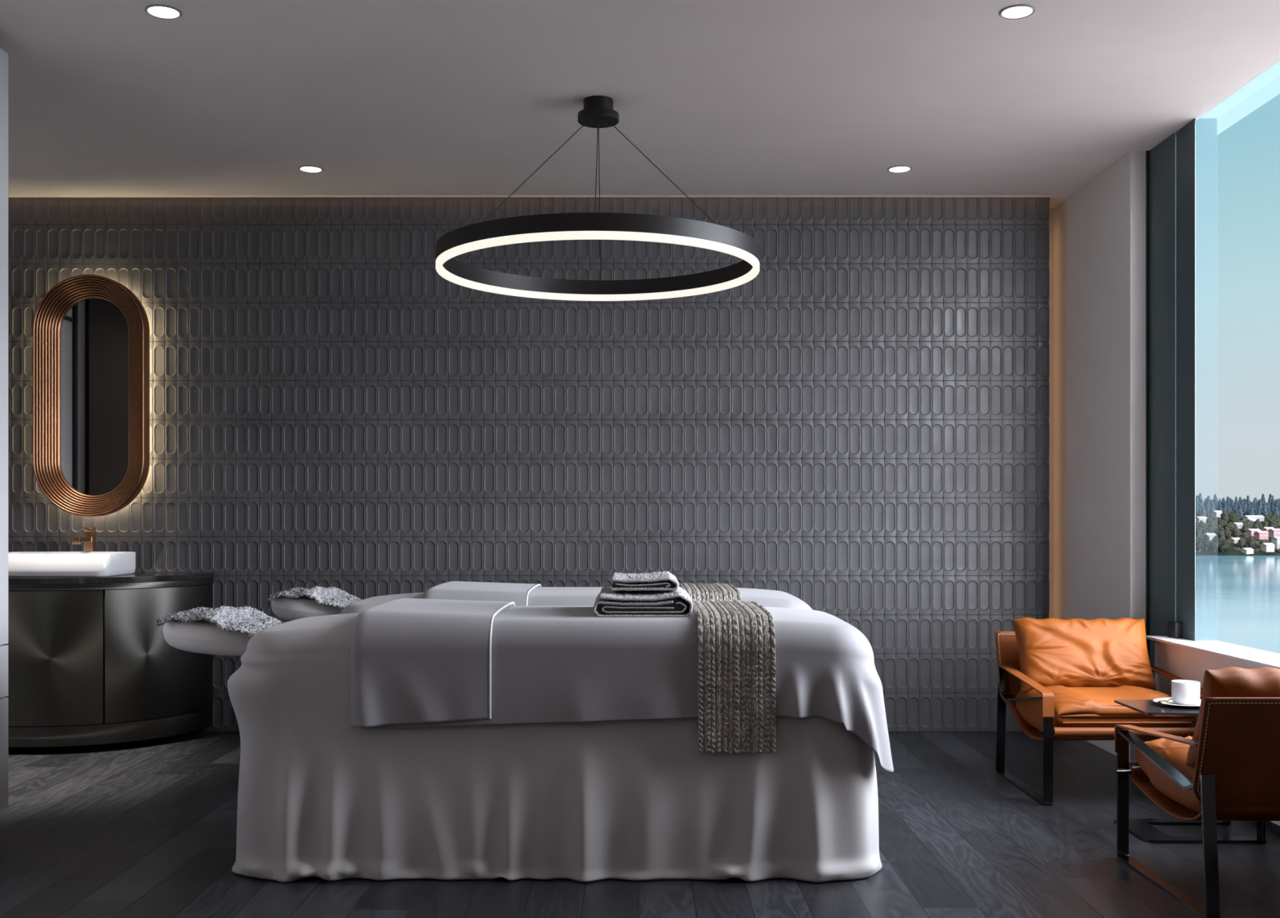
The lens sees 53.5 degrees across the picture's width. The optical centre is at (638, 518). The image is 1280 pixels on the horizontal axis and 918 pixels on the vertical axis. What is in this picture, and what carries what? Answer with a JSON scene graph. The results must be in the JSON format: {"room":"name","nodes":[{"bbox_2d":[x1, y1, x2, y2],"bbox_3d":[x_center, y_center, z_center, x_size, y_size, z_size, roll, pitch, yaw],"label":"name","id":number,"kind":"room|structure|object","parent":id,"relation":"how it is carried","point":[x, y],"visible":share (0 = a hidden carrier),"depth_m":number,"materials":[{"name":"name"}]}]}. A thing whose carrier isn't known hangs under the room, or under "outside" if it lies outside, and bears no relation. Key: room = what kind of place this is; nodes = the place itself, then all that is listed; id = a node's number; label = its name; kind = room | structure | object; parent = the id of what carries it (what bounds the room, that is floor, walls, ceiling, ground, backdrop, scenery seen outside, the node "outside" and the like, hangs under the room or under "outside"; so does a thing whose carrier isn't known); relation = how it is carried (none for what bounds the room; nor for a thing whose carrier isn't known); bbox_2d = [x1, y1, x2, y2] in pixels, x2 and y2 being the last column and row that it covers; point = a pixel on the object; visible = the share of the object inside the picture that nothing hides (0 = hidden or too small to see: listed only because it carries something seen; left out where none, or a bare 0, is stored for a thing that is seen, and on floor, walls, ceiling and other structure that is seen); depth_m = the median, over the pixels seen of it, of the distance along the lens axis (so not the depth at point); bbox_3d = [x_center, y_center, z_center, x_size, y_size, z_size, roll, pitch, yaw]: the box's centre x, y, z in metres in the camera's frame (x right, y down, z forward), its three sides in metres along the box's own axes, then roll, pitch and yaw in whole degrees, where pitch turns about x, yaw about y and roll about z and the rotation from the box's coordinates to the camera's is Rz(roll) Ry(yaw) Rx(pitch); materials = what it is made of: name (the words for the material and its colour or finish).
{"room":"spa massage room","nodes":[
{"label":"spa massage room","id":0,"kind":"room"},
{"bbox_2d":[8,197,1048,732],"bbox_3d":[-0.874,-0.282,6.682,6.056,2.800,0.060,0,0,0],"label":"wall","id":1,"kind":"structure","parent":0,"point":[855,428],"depth_m":6.66,"materials":[{"name":"grey tile"}]},
{"bbox_2d":[32,274,149,516],"bbox_3d":[-2.830,-0.634,6.588,0.576,1.246,0.119,0,0,0],"label":"wall mirror","id":2,"kind":"object","parent":1,"relation":"attached to","point":[91,333],"visible":1,"depth_m":6.60,"materials":[{"name":"orange metal"}]},
{"bbox_2d":[60,297,128,495],"bbox_3d":[-2.830,-0.634,6.611,0.362,1.031,0.001,0,0,0],"label":"mirror glass","id":3,"kind":"object","parent":2,"relation":"attached to","point":[95,332],"depth_m":6.61,"materials":[{"name":"mirror"}]},
{"bbox_2d":[3,577,213,747],"bbox_3d":[-3.053,0.695,6.323,1.654,0.770,0.650,0,0,0],"label":"vanity cabinet","id":4,"kind":"object","parent":1,"relation":"attached to","point":[89,664],"visible":0.96,"depth_m":6.08,"materials":[{"name":"metal"}]},
{"bbox_2d":[8,572,213,584],"bbox_3d":[-3.050,0.296,6.320,1.660,0.028,0.656,0,0,0],"label":"countertop","id":5,"kind":"structure","parent":4,"relation":"on","point":[136,577],"depth_m":6.12,"materials":[{"name":"black stone"}]},
{"bbox_2d":[8,551,135,577],"bbox_3d":[-2.877,0.226,6.330,0.645,0.112,0.460,0,0,0],"label":"washbasin","id":6,"kind":"object","parent":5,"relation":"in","point":[20,564],"visible":1,"depth_m":6.10,"materials":[{"name":"white ceramic"}]},
{"bbox_2d":[71,527,96,551],"bbox_3d":[-2.815,0.107,6.449,0.044,0.127,0.187,0,0,0],"label":"tap","id":7,"kind":"object","parent":6,"relation":"on","point":[89,539],"visible":1,"depth_m":6.50,"materials":[{"name":"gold metal"}]},
{"bbox_2d":[0,0,1279,208],"bbox_3d":[-0.821,-1.832,2.126,6.358,0.300,9.652,0,0,0],"label":"ceiling","id":8,"kind":"structure","parent":0,"point":[107,98],"depth_m":4.99,"materials":[{"name":"paint"}]},
{"bbox_2d":[144,4,182,19],"bbox_3d":[-1.574,-1.679,4.210,0.116,0.006,0.116,0,0,0],"label":"recessed light","id":9,"kind":"object","parent":8,"relation":"in","point":[161,11],"visible":1,"depth_m":4.21,"materials":[{"name":"grey"}]},
{"bbox_2d":[147,6,178,17],"bbox_3d":[-1.574,-1.680,4.210,0.097,0.002,0.097,0,0,0],"label":"diffuser","id":10,"kind":"object","parent":9,"relation":"attached to","point":[155,11],"depth_m":4.20,"materials":[{"name":"white"}]},
{"bbox_2d":[298,165,323,173],"bbox_3d":[-1.574,-1.679,6.104,0.116,0.006,0.116,0,0,0],"label":"recessed light","id":11,"kind":"object","parent":8,"relation":"in","point":[309,169],"visible":1,"depth_m":6.10,"materials":[{"name":"grey"}]},
{"bbox_2d":[300,167,321,172],"bbox_3d":[-1.574,-1.680,6.104,0.097,0.002,0.097,0,0,0],"label":"diffuser","id":12,"kind":"object","parent":11,"relation":"attached to","point":[303,169],"depth_m":6.10,"materials":[{"name":"white"}]},
{"bbox_2d":[435,95,759,301],"bbox_3d":[-0.161,-1.333,5.107,1.294,0.697,1.294,0,0,8],"label":"pendant lamp","id":13,"kind":"object","parent":8,"relation":"hanging from","point":[597,112],"visible":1,"depth_m":4.88,"materials":[{"name":"black metal"}]},
{"bbox_2d":[435,231,759,301],"bbox_3d":[-0.161,-0.998,5.107,1.292,0.026,1.292,0,0,0],"label":"diffuser","id":14,"kind":"object","parent":13,"relation":"attached to","point":[495,238],"depth_m":4.98,"materials":[{"name":"white plastic"}]},
{"bbox_2d":[887,165,911,173],"bbox_3d":[1.256,-1.679,6.104,0.116,0.006,0.116,0,0,0],"label":"recessed light","id":15,"kind":"object","parent":8,"relation":"in","point":[896,169],"visible":1,"depth_m":6.10,"materials":[{"name":"grey"}]},
{"bbox_2d":[888,167,910,172],"bbox_3d":[1.256,-1.680,6.104,0.097,0.002,0.097,0,0,0],"label":"diffuser","id":16,"kind":"object","parent":15,"relation":"attached to","point":[891,169],"depth_m":6.10,"materials":[{"name":"white"}]},
{"bbox_2d":[999,4,1035,19],"bbox_3d":[1.256,-1.679,4.210,0.116,0.006,0.116,0,0,0],"label":"recessed light","id":17,"kind":"object","parent":8,"relation":"in","point":[1022,11],"visible":1,"depth_m":4.21,"materials":[{"name":"grey"}]},
{"bbox_2d":[1001,6,1032,17],"bbox_3d":[1.256,-1.680,4.210,0.097,0.002,0.097,0,0,0],"label":"diffuser","id":18,"kind":"object","parent":17,"relation":"attached to","point":[1009,11],"depth_m":4.20,"materials":[{"name":"white"}]},
{"bbox_2d":[0,732,1279,917],"bbox_3d":[-0.650,1.178,2.126,6.700,0.120,9.652,0,0,0],"label":"floor","id":19,"kind":"structure","parent":0,"point":[147,828],"depth_m":4.18,"materials":[{"name":"grey wood"}]},
{"bbox_2d":[0,48,8,809],"bbox_3d":[-2.561,-0.261,3.490,0.678,2.758,1.980,0,0,0],"label":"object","id":20,"kind":"object","parent":19,"relation":"on","point":[3,55],"visible":1,"depth_m":4.45,"materials":[{"name":"grey paint"}]},
{"bbox_2d":[162,619,251,656],"bbox_3d":[-0.469,0.725,4.331,2.287,0.787,0.670,0,0,0],"label":"massage table","id":21,"kind":"object","parent":19,"relation":"on","point":[202,637],"visible":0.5,"depth_m":4.19,"materials":[{"name":"grey leather"}]},
{"bbox_2d":[155,605,284,637],"bbox_3d":[-1.415,0.346,4.336,0.356,0.101,0.382,0,0,3],"label":"towel","id":22,"kind":"object","parent":21,"relation":"on","point":[249,621],"visible":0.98,"depth_m":4.21,"materials":[{"name":"fabric"}]},
{"bbox_2d":[227,613,882,882],"bbox_3d":[-0.261,0.726,4.320,2.103,0.782,0.884,0,0,0],"label":"sheet","id":23,"kind":"object","parent":21,"relation":"on","point":[319,795],"visible":0.55,"depth_m":3.94,"materials":[{"name":"fabric"}]},
{"bbox_2d":[351,598,893,772],"bbox_3d":[-0.042,0.540,4.325,1.693,0.507,0.881,0,0,0],"label":"blanket","id":24,"kind":"object","parent":23,"relation":"on","point":[415,662],"visible":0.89,"depth_m":3.93,"materials":[{"name":"fabric"}]},
{"bbox_2d":[593,586,693,617],"bbox_3d":[0.015,0.277,4.305,0.326,0.094,0.448,0,0,0],"label":"bath towel","id":25,"kind":"object","parent":24,"relation":"on","point":[608,603],"visible":0.92,"depth_m":4.09,"materials":[{"name":"fabric"}]},
{"bbox_2d":[611,571,679,591],"bbox_3d":[0.023,0.212,4.330,0.227,0.058,0.349,0,0,0],"label":"hand towel","id":26,"kind":"object","parent":25,"relation":"on","point":[664,580],"visible":1,"depth_m":4.16,"materials":[{"name":"fabric"}]},
{"bbox_2d":[692,600,776,754],"bbox_3d":[0.304,0.510,4.332,0.246,0.433,0.848,0,0,0],"label":"throw","id":27,"kind":"object","parent":24,"relation":"on","point":[736,641],"visible":0.95,"depth_m":3.92,"materials":[{"name":"beige fabric"}]},
{"bbox_2d":[271,595,342,621],"bbox_3d":[-0.469,0.725,5.595,2.287,0.787,0.670,0,0,0],"label":"massage table","id":28,"kind":"object","parent":19,"relation":"on","point":[287,609],"visible":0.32,"depth_m":5.45,"materials":[{"name":"grey leather"}]},
{"bbox_2d":[267,586,363,609],"bbox_3d":[-1.415,0.346,5.600,0.356,0.101,0.382,0,0,3],"label":"towel","id":29,"kind":"object","parent":28,"relation":"on","point":[335,597],"visible":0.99,"depth_m":5.46,"materials":[{"name":"fabric"}]},
{"bbox_2d":[340,592,424,614],"bbox_3d":[-0.261,0.726,5.584,2.103,0.782,0.884,0,0,0],"label":"sheet","id":30,"kind":"object","parent":28,"relation":"on","point":[359,606],"visible":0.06,"depth_m":5.35,"materials":[{"name":"fabric"}]},
{"bbox_2d":[422,581,812,609],"bbox_3d":[-0.042,0.540,5.589,1.693,0.507,0.881,0,0,0],"label":"blanket","id":31,"kind":"object","parent":30,"relation":"on","point":[522,594],"visible":0.27,"depth_m":5.26,"materials":[{"name":"fabric"}]},
{"bbox_2d":[678,582,741,602],"bbox_3d":[0.304,0.510,5.596,0.246,0.433,0.848,0,0,0],"label":"throw","id":32,"kind":"object","parent":31,"relation":"on","point":[714,592],"visible":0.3,"depth_m":5.27,"materials":[{"name":"beige fabric"}]},
{"bbox_2d":[995,617,1202,804],"bbox_3d":[1.905,0.772,5.269,0.672,0.690,0.670,0,0,0],"label":"lounge chair","id":33,"kind":"object","parent":19,"relation":"on","point":[1059,679],"visible":0.93,"depth_m":5.34,"materials":[{"name":"brown leather"}]},
{"bbox_2d":[1011,617,1155,692],"bbox_3d":[1.905,0.579,5.427,0.575,0.332,0.146,0,-24,0],"label":"cushion","id":34,"kind":"object","parent":33,"relation":"on","point":[1073,653],"depth_m":5.37,"materials":[{"name":"orange leather"}]},
{"bbox_2d":[1015,685,1196,729],"bbox_3d":[1.905,0.791,5.221,0.558,0.194,0.551,0,0,0],"label":"seat cushion","id":35,"kind":"object","parent":33,"relation":"on","point":[1072,707],"depth_m":4.97,"materials":[{"name":"orange leather"}]},
{"bbox_2d":[1114,699,1266,843],"bbox_3d":[1.955,0.892,4.526,0.410,0.449,0.318,0,0,0],"label":"side table","id":36,"kind":"object","parent":19,"relation":"on","point":[1142,828],"visible":0.53,"depth_m":4.45,"materials":[{"name":"black metal"}]},
{"bbox_2d":[1153,697,1200,706],"bbox_3d":[1.947,0.660,4.535,0.202,0.012,0.202,0,0,0],"label":"saucer","id":37,"kind":"object","parent":36,"relation":"on","point":[1171,702],"visible":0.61,"depth_m":4.54,"materials":[{"name":"white ceramic"}]},
{"bbox_2d":[1157,697,1172,703],"bbox_3d":[1.890,0.648,4.533,0.109,0.019,0.030,0,0,-35],"label":"teaspoon","id":38,"kind":"object","parent":37,"relation":"on","point":[1167,700],"visible":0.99,"depth_m":4.51,"materials":[{"name":"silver metal"}]},
{"bbox_2d":[1157,700,1168,703],"bbox_3d":[1.865,0.652,4.515,0.048,0.009,0.030,0,0,-35],"label":"bowl","id":39,"kind":"object","parent":38,"relation":"on","point":[1162,701],"depth_m":4.50,"materials":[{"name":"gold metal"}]},
{"bbox_2d":[1171,680,1199,705],"bbox_3d":[1.952,0.622,4.545,0.094,0.080,0.114,0,0,-19],"label":"coffee cup","id":40,"kind":"object","parent":37,"relation":"on","point":[1184,692],"visible":1,"depth_m":4.50,"materials":[{"name":"white ceramic"}]},
{"bbox_2d":[1114,666,1279,917],"bbox_3d":[1.905,0.772,3.856,0.672,0.690,0.670,0,0,0],"label":"lounge chair","id":41,"kind":"object","parent":19,"relation":"on","point":[1228,770],"visible":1,"depth_m":3.60,"materials":[{"name":"brown leather"}]},
{"bbox_2d":[1134,736,1279,814],"bbox_3d":[1.905,0.791,3.904,0.558,0.194,0.551,0,0,0],"label":"seat cushion","id":42,"kind":"object","parent":41,"relation":"on","point":[1153,783],"depth_m":3.88,"materials":[{"name":"orange leather"}]},
{"bbox_2d":[1186,666,1279,768],"bbox_3d":[1.905,0.579,3.698,0.575,0.332,0.146,0,24,0],"label":"cushion","id":43,"kind":"object","parent":41,"relation":"on","point":[1230,682],"depth_m":3.61,"materials":[{"name":"orange leather"}]},
{"bbox_2d":[1048,208,1053,617],"bbox_3d":[-0.726,-0.282,6.922,6.348,2.800,0.060,0,0,0],"label":"wall","id":44,"kind":"structure","parent":0,"point":[1051,211],"depth_m":6.89,"materials":[{"name":"white paint"}]},
{"bbox_2d":[1053,151,1146,763],"bbox_3d":[2.350,-0.282,6.354,0.195,2.800,1.077,0,0,0],"label":"wall pier","id":45,"kind":"object","parent":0,"point":[1100,230],"visible":0.71,"depth_m":6.17,"materials":[{"name":"white paint"}]},
{"bbox_2d":[1155,642,1279,826],"bbox_3d":[2.445,-0.282,1.490,0.350,2.800,8.180,0,0,0],"label":"wall","id":46,"kind":"structure","parent":0,"point":[1185,664],"depth_m":5.26,"materials":[{"name":"white paint"}]},
{"bbox_2d":[1146,118,1279,742],"bbox_3d":[2.334,-0.283,4.600,0.216,2.802,2.460,0,0,0],"label":"window","id":47,"kind":"structure","parent":46,"relation":"in","point":[1171,165],"depth_m":5.55,"materials":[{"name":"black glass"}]},
{"bbox_2d":[1253,821,1279,834],"bbox_3d":[2.281,1.103,4.475,0.016,0.030,2.210,0,0,0],"label":"baseboard","id":48,"kind":"structure","parent":46,"relation":"attached to","point":[1268,824],"depth_m":4.55,"materials":[{"name":"black"}]},
{"label":"outside","id":49,"kind":"structure","parent":0,"visible":0},
{"bbox_2d":[1195,555,1279,654],"bbox_3d":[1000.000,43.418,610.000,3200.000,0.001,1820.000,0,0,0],"label":"lake","id":50,"kind":"structure","parent":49,"point":[1237,597],"depth_m":674.93,"materials":[{"name":"liquid"}]},
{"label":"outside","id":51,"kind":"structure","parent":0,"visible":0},
{"bbox_2d":[1195,506,1279,555],"bbox_3d":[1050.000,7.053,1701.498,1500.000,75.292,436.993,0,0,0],"label":"shore","id":52,"kind":"structure","parent":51,"point":[1233,550],"depth_m":1504.73,"materials":[{"name":"green plant"}]},
{"bbox_2d":[1195,501,1199,515],"bbox_3d":[772.435,-12.781,1755.709,8.859,23.769,8.683,0,0,-38],"label":"tree","id":53,"kind":"object","parent":52,"relation":"on","point":[1197,502],"visible":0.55,"depth_m":1753.63,"materials":[{"name":"blue plant"}]},
{"bbox_2d":[1195,526,1202,534],"bbox_3d":[700.084,17.967,1584.917,7.868,15.531,7.498,0,0,-20],"label":"tree","id":54,"kind":"object","parent":52,"relation":"on","point":[1199,530],"visible":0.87,"depth_m":1582.72,"materials":[{"name":"green plant"}]},
{"bbox_2d":[1195,539,1203,551],"bbox_3d":[663.985,33.060,1502.114,9.048,15.918,8.436,0,0,-9],"label":"tree","id":55,"kind":"object","parent":52,"relation":"on","point":[1200,545],"visible":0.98,"depth_m":1499.96,"materials":[{"name":"green plant"}]},
{"bbox_2d":[1198,498,1203,511],"bbox_3d":[782.538,-15.490,1766.596,9.284,26.474,9.471,0,0,-34],"label":"tree","id":56,"kind":"object","parent":52,"relation":"on","point":[1200,504],"visible":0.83,"depth_m":1764.36,"materials":[{"name":"blue plant"}]},
{"bbox_2d":[1195,516,1207,523],"bbox_3d":[751.638,1.659,1696.700,13.100,9.000,11.200,0,0,-12],"label":"house","id":57,"kind":"structure","parent":52,"relation":"on","point":[1198,519],"depth_m":1692.63,"materials":[{"name":"white"}]},
{"bbox_2d":[1198,520,1205,528],"bbox_3d":[720.339,10.781,1622.173,8.418,17.719,8.834,0,0,-4],"label":"tree","id":58,"kind":"object","parent":52,"relation":"on","point":[1202,522],"visible":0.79,"depth_m":1620.26,"materials":[{"name":"green plant"}]},
{"bbox_2d":[1200,507,1206,517],"bbox_3d":[761.398,-4.166,1711.578,8.424,22.120,8.594,0,0,-22],"label":"tree","id":59,"kind":"object","parent":52,"relation":"on","point":[1203,513],"visible":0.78,"depth_m":1710.08,"materials":[{"name":"blue plant"}]},
{"bbox_2d":[1202,534,1211,550],"bbox_3d":[675.401,29.473,1508.761,11.159,21.459,11.968,0,0,10],"label":"tree","id":60,"kind":"object","parent":52,"relation":"on","point":[1206,542],"visible":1,"depth_m":1506.56,"materials":[{"name":"green plant"}]},
{"bbox_2d":[1202,533,1216,540],"bbox_3d":[706.275,22.546,1569.500,12.250,9.000,11.200,0,0,-12],"label":"house","id":61,"kind":"structure","parent":52,"relation":"on","point":[1211,535],"depth_m":1565.05,"materials":[{"name":"white"}]},
{"bbox_2d":[1208,526,1213,533],"bbox_3d":[716.097,17.046,1588.578,7.350,15.343,7.004,0,0,-20],"label":"tree","id":62,"kind":"object","parent":52,"relation":"on","point":[1210,530],"visible":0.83,"depth_m":1586.59,"materials":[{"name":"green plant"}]},
{"bbox_2d":[1209,502,1215,514],"bbox_3d":[792.988,-11.314,1753.113,9.632,21.837,9.441,0,0,32],"label":"tree","id":63,"kind":"object","parent":52,"relation":"on","point":[1212,507],"visible":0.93,"depth_m":1751.49,"materials":[{"name":"blue plant"}]},
{"bbox_2d":[1209,521,1216,529],"bbox_3d":[730.195,11.981,1614.378,8.756,17.309,9.188,0,0,37],"label":"tree","id":64,"kind":"object","parent":52,"relation":"on","point":[1212,524],"visible":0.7,"depth_m":1611.58,"materials":[{"name":"green plant"}]},
{"bbox_2d":[1211,535,1218,551],"bbox_3d":[681.394,31.058,1500.268,9.656,21.652,10.357,0,0,0],"label":"tree","id":65,"kind":"object","parent":52,"relation":"on","point":[1215,545],"visible":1,"depth_m":1497.40,"materials":[{"name":"green plant"}]},
{"bbox_2d":[1213,493,1217,506],"bbox_3d":[829.516,-22.863,1826.893,8.934,25.488,9.114,0,0,5],"label":"tree","id":66,"kind":"object","parent":52,"relation":"on","point":[1215,499],"visible":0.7,"depth_m":1824.82,"materials":[{"name":"blue plant"}]},
{"bbox_2d":[1211,511,1222,517],"bbox_3d":[793.030,-6.029,1739.100,11.400,9.800,11.200,0,0,-12],"label":"house","id":67,"kind":"structure","parent":52,"relation":"on","point":[1215,513],"depth_m":1735.31,"materials":[{"name":"white"}]},
{"bbox_2d":[1215,524,1222,534],"bbox_3d":[727.389,15.907,1588.776,8.637,17.841,8.231,0,0,-5],"label":"tree","id":68,"kind":"object","parent":52,"relation":"on","point":[1218,529],"visible":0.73,"depth_m":1587.37,"materials":[{"name":"green plant"}]},
{"bbox_2d":[1217,537,1221,549],"bbox_3d":[688.439,30.842,1507.807,8.164,18.340,8.756,0,0,36],"label":"tree","id":69,"kind":"object","parent":52,"relation":"on","point":[1218,539],"visible":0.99,"depth_m":1505.83,"materials":[{"name":"green plant"}]},
{"bbox_2d":[1217,533,1224,542],"bbox_3d":[697.876,27.119,1524.649,11.922,19.085,11.115,0,0,-42],"label":"tree","id":70,"kind":"object","parent":52,"relation":"on","point":[1220,535],"visible":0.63,"depth_m":1522.46,"materials":[{"name":"green plant"}]},
{"bbox_2d":[1219,541,1226,551],"bbox_3d":[690.791,33.981,1500.338,7.685,14.307,8.243,0,0,20],"label":"tree","id":71,"kind":"object","parent":52,"relation":"on","point":[1223,547],"visible":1,"depth_m":1498.13,"materials":[{"name":"green plant"}]},
{"bbox_2d":[1220,509,1227,519],"bbox_3d":[786.020,-2.814,1702.881,8.952,18.931,9.394,0,0,-17],"label":"tree","id":72,"kind":"object","parent":52,"relation":"on","point":[1224,513],"visible":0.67,"depth_m":1701.34,"materials":[{"name":"green plant"}]},
{"bbox_2d":[1222,502,1227,511],"bbox_3d":[813.089,-11.205,1758.375,8.689,20.891,8.865,0,0,16],"label":"tree","id":73,"kind":"object","parent":52,"relation":"on","point":[1224,507],"visible":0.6,"depth_m":1756.63,"materials":[{"name":"blue plant"}]},
{"bbox_2d":[1222,515,1228,523],"bbox_3d":[775.214,2.764,1677.386,7.953,15.756,8.345,0,0,-4],"label":"tree","id":74,"kind":"object","parent":52,"relation":"on","point":[1224,517],"visible":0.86,"depth_m":1675.37,"materials":[{"name":"green plant"}]},
{"bbox_2d":[1225,496,1230,506],"bbox_3d":[839.598,-19.456,1807.779,9.314,25.205,9.130,0,0,-43],"label":"tree","id":75,"kind":"object","parent":52,"relation":"on","point":[1228,501],"visible":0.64,"depth_m":1806.20,"materials":[{"name":"blue plant"}]},
{"bbox_2d":[1226,522,1233,531],"bbox_3d":[752.141,12.529,1616.337,8.852,15.344,9.289,0,0,-18],"label":"tree","id":76,"kind":"object","parent":52,"relation":"on","point":[1228,526],"visible":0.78,"depth_m":1614.14,"materials":[{"name":"green plant"}]},
{"bbox_2d":[1228,537,1239,543],"bbox_3d":[727.701,26.921,1548.300,11.400,7.400,11.200,0,0,-12],"label":"house","id":77,"kind":"structure","parent":52,"relation":"on","point":[1234,540],"depth_m":1544.74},
{"bbox_2d":[1231,515,1237,524],"bbox_3d":[783.146,4.289,1669.198,7.282,15.755,7.642,0,0,13],"label":"tree","id":78,"kind":"object","parent":52,"relation":"on","point":[1233,519],"visible":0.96,"depth_m":1667.61,"materials":[{"name":"green plant"}]},
{"bbox_2d":[1233,530,1239,537],"bbox_3d":[739.522,21.313,1570.247,6.583,12.452,6.908,0,0,38],"label":"tree","id":79,"kind":"object","parent":52,"relation":"on","point":[1236,534],"visible":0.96,"depth_m":1568.49,"materials":[{"name":"green plant"}]},
{"bbox_2d":[1231,522,1243,528],"bbox_3d":[780.830,9.280,1654.300,11.400,8.200,11.200,0,0,-12],"label":"house","id":80,"kind":"structure","parent":52,"relation":"on","point":[1240,525],"depth_m":1650.00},
{"bbox_2d":[1237,504,1243,519],"bbox_3d":[823.482,-7.940,1737.719,9.495,23.456,9.687,0,0,-9],"label":"tree","id":81,"kind":"object","parent":52,"relation":"on","point":[1239,508],"visible":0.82,"depth_m":1734.89,"materials":[{"name":"blue plant"}]},
{"bbox_2d":[1237,537,1246,548],"bbox_3d":[720.824,30.190,1516.571,9.400,15.107,8.959,0,0,41],"label":"tree","id":82,"kind":"object","parent":52,"relation":"on","point":[1242,543],"visible":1,"depth_m":1514.68,"materials":[{"name":"green plant"}]},
{"bbox_2d":[1241,532,1247,539],"bbox_3d":[748.950,22.009,1568.828,5.984,11.044,6.279,0,0,-15],"label":"tree","id":83,"kind":"object","parent":52,"relation":"on","point":[1244,535],"visible":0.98,"depth_m":1566.96,"materials":[{"name":"green plant"}]},
{"bbox_2d":[1242,506,1246,515],"bbox_3d":[842.294,-9.603,1765.441,7.170,15.745,7.315,0,0,-36],"label":"tree","id":84,"kind":"object","parent":52,"relation":"on","point":[1244,511],"visible":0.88,"depth_m":1763.07,"materials":[{"name":"blue plant"}]},
{"bbox_2d":[1242,521,1248,533],"bbox_3d":[770.463,12.745,1610.227,8.697,17.354,8.288,0,0,-26],"label":"tree","id":85,"kind":"object","parent":52,"relation":"on","point":[1245,526],"visible":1,"depth_m":1607.65,"materials":[{"name":"green plant"}]},
{"bbox_2d":[1240,547,1253,554],"bbox_3d":[715.980,38.153,1493.180,10.550,7.400,11.200,0,0,-12],"label":"house","id":86,"kind":"structure","parent":52,"relation":"on","point":[1245,550],"depth_m":1489.38,"materials":[{"name":"white"}]},
{"bbox_2d":[1248,537,1254,548],"bbox_3d":[729.971,30.719,1512.547,7.111,15.827,7.627,0,0,37],"label":"tree","id":87,"kind":"object","parent":52,"relation":"on","point":[1251,544],"visible":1,"depth_m":1510.98,"materials":[{"name":"green plant"}]},
{"bbox_2d":[1248,506,1254,515],"bbox_3d":[838.328,-6.731,1735.474,8.305,22.214,8.472,0,0,-12],"label":"tree","id":88,"kind":"object","parent":52,"relation":"on","point":[1251,510],"visible":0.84,"depth_m":1734.04,"materials":[{"name":"blue plant"}]},
{"bbox_2d":[1242,515,1264,521],"bbox_3d":[832.323,-0.212,1717.900,26.700,8.200,11.200,0,0,-12],"label":"house","id":89,"kind":"structure","parent":52,"relation":"on","point":[1254,518],"depth_m":1713.84,"materials":[{"name":"white"}]},
{"bbox_2d":[1245,528,1261,537],"bbox_3d":[773.262,17.695,1596.000,15.650,9.800,11.200,0,0,-12],"label":"house","id":90,"kind":"structure","parent":52,"relation":"on","point":[1250,532],"depth_m":1592.80,"materials":[{"name":"white"}]},
{"bbox_2d":[1256,506,1261,515],"bbox_3d":[849.162,-6.126,1738.279,7.694,19.685,7.542,0,0,-31],"label":"tree","id":91,"kind":"object","parent":52,"relation":"on","point":[1259,513],"visible":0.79,"depth_m":1736.59,"materials":[{"name":"blue plant"}]},
{"bbox_2d":[1253,531,1268,539],"bbox_3d":[772.439,20.789,1574.800,13.950,10.600,11.200,0,0,-12],"label":"house","id":92,"kind":"structure","parent":52,"relation":"on","point":[1257,535],"depth_m":1570.79,"materials":[{"name":"pink"}]},
{"bbox_2d":[1261,493,1266,503],"bbox_3d":[912.159,-24.303,1854.778,9.098,24.909,9.282,0,0,10],"label":"tree","id":93,"kind":"object","parent":52,"relation":"on","point":[1263,498],"visible":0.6,"depth_m":1853.11,"materials":[{"name":"blue plant"}]},
{"bbox_2d":[1261,502,1267,517],"bbox_3d":[858.874,-8.997,1741.254,9.651,27.140,9.459,0,0,12],"label":"tree","id":94,"kind":"object","parent":52,"relation":"on","point":[1264,513],"visible":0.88,"depth_m":1739.56,"materials":[{"name":"blue plant"}]},
{"bbox_2d":[1260,542,1274,551],"bbox_3d":[744.860,34.200,1503.250,12.250,10.600,11.200,0,0,-12],"label":"house","id":95,"kind":"structure","parent":52,"relation":"on","point":[1264,547],"depth_m":1499.22,"materials":[{"name":"white"}]},
{"bbox_2d":[1261,527,1274,532],"bbox_3d":[799.502,15.715,1611.900,13.100,9.800,11.200,0,0,-12],"label":"house","id":96,"kind":"structure","parent":52,"relation":"on","point":[1264,529],"depth_m":1609.22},
{"bbox_2d":[1269,522,1275,528],"bbox_3d":[813.761,11.903,1628.890,8.889,15.158,9.328,0,0,32],"label":"tree","id":97,"kind":"object","parent":52,"relation":"on","point":[1272,525],"visible":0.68,"depth_m":1626.60,"materials":[{"name":"green plant"}]},
{"bbox_2d":[1268,528,1279,537],"bbox_3d":[798.531,18.265,1590.700,14.800,11.400,11.200,0,0,-12],"label":"house","id":98,"kind":"structure","parent":52,"relation":"on","point":[1272,532],"depth_m":1586.21,"materials":[{"name":"pink"}]},
{"bbox_2d":[1271,537,1279,549],"bbox_3d":[764.892,28.892,1519.150,10.550,14.600,11.200,0,0,-12],"label":"house","id":99,"kind":"structure","parent":52,"relation":"on","point":[1275,540],"depth_m":1514.68,"materials":[{"name":"white"}]},
{"bbox_2d":[1275,517,1279,528],"bbox_3d":[837.719,6.450,1662.690,7.669,16.106,8.048,0,0,40],"label":"tree","id":100,"kind":"object","parent":52,"relation":"on","point":[1277,518],"visible":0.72,"depth_m":1660.30,"materials":[{"name":"green plant"}]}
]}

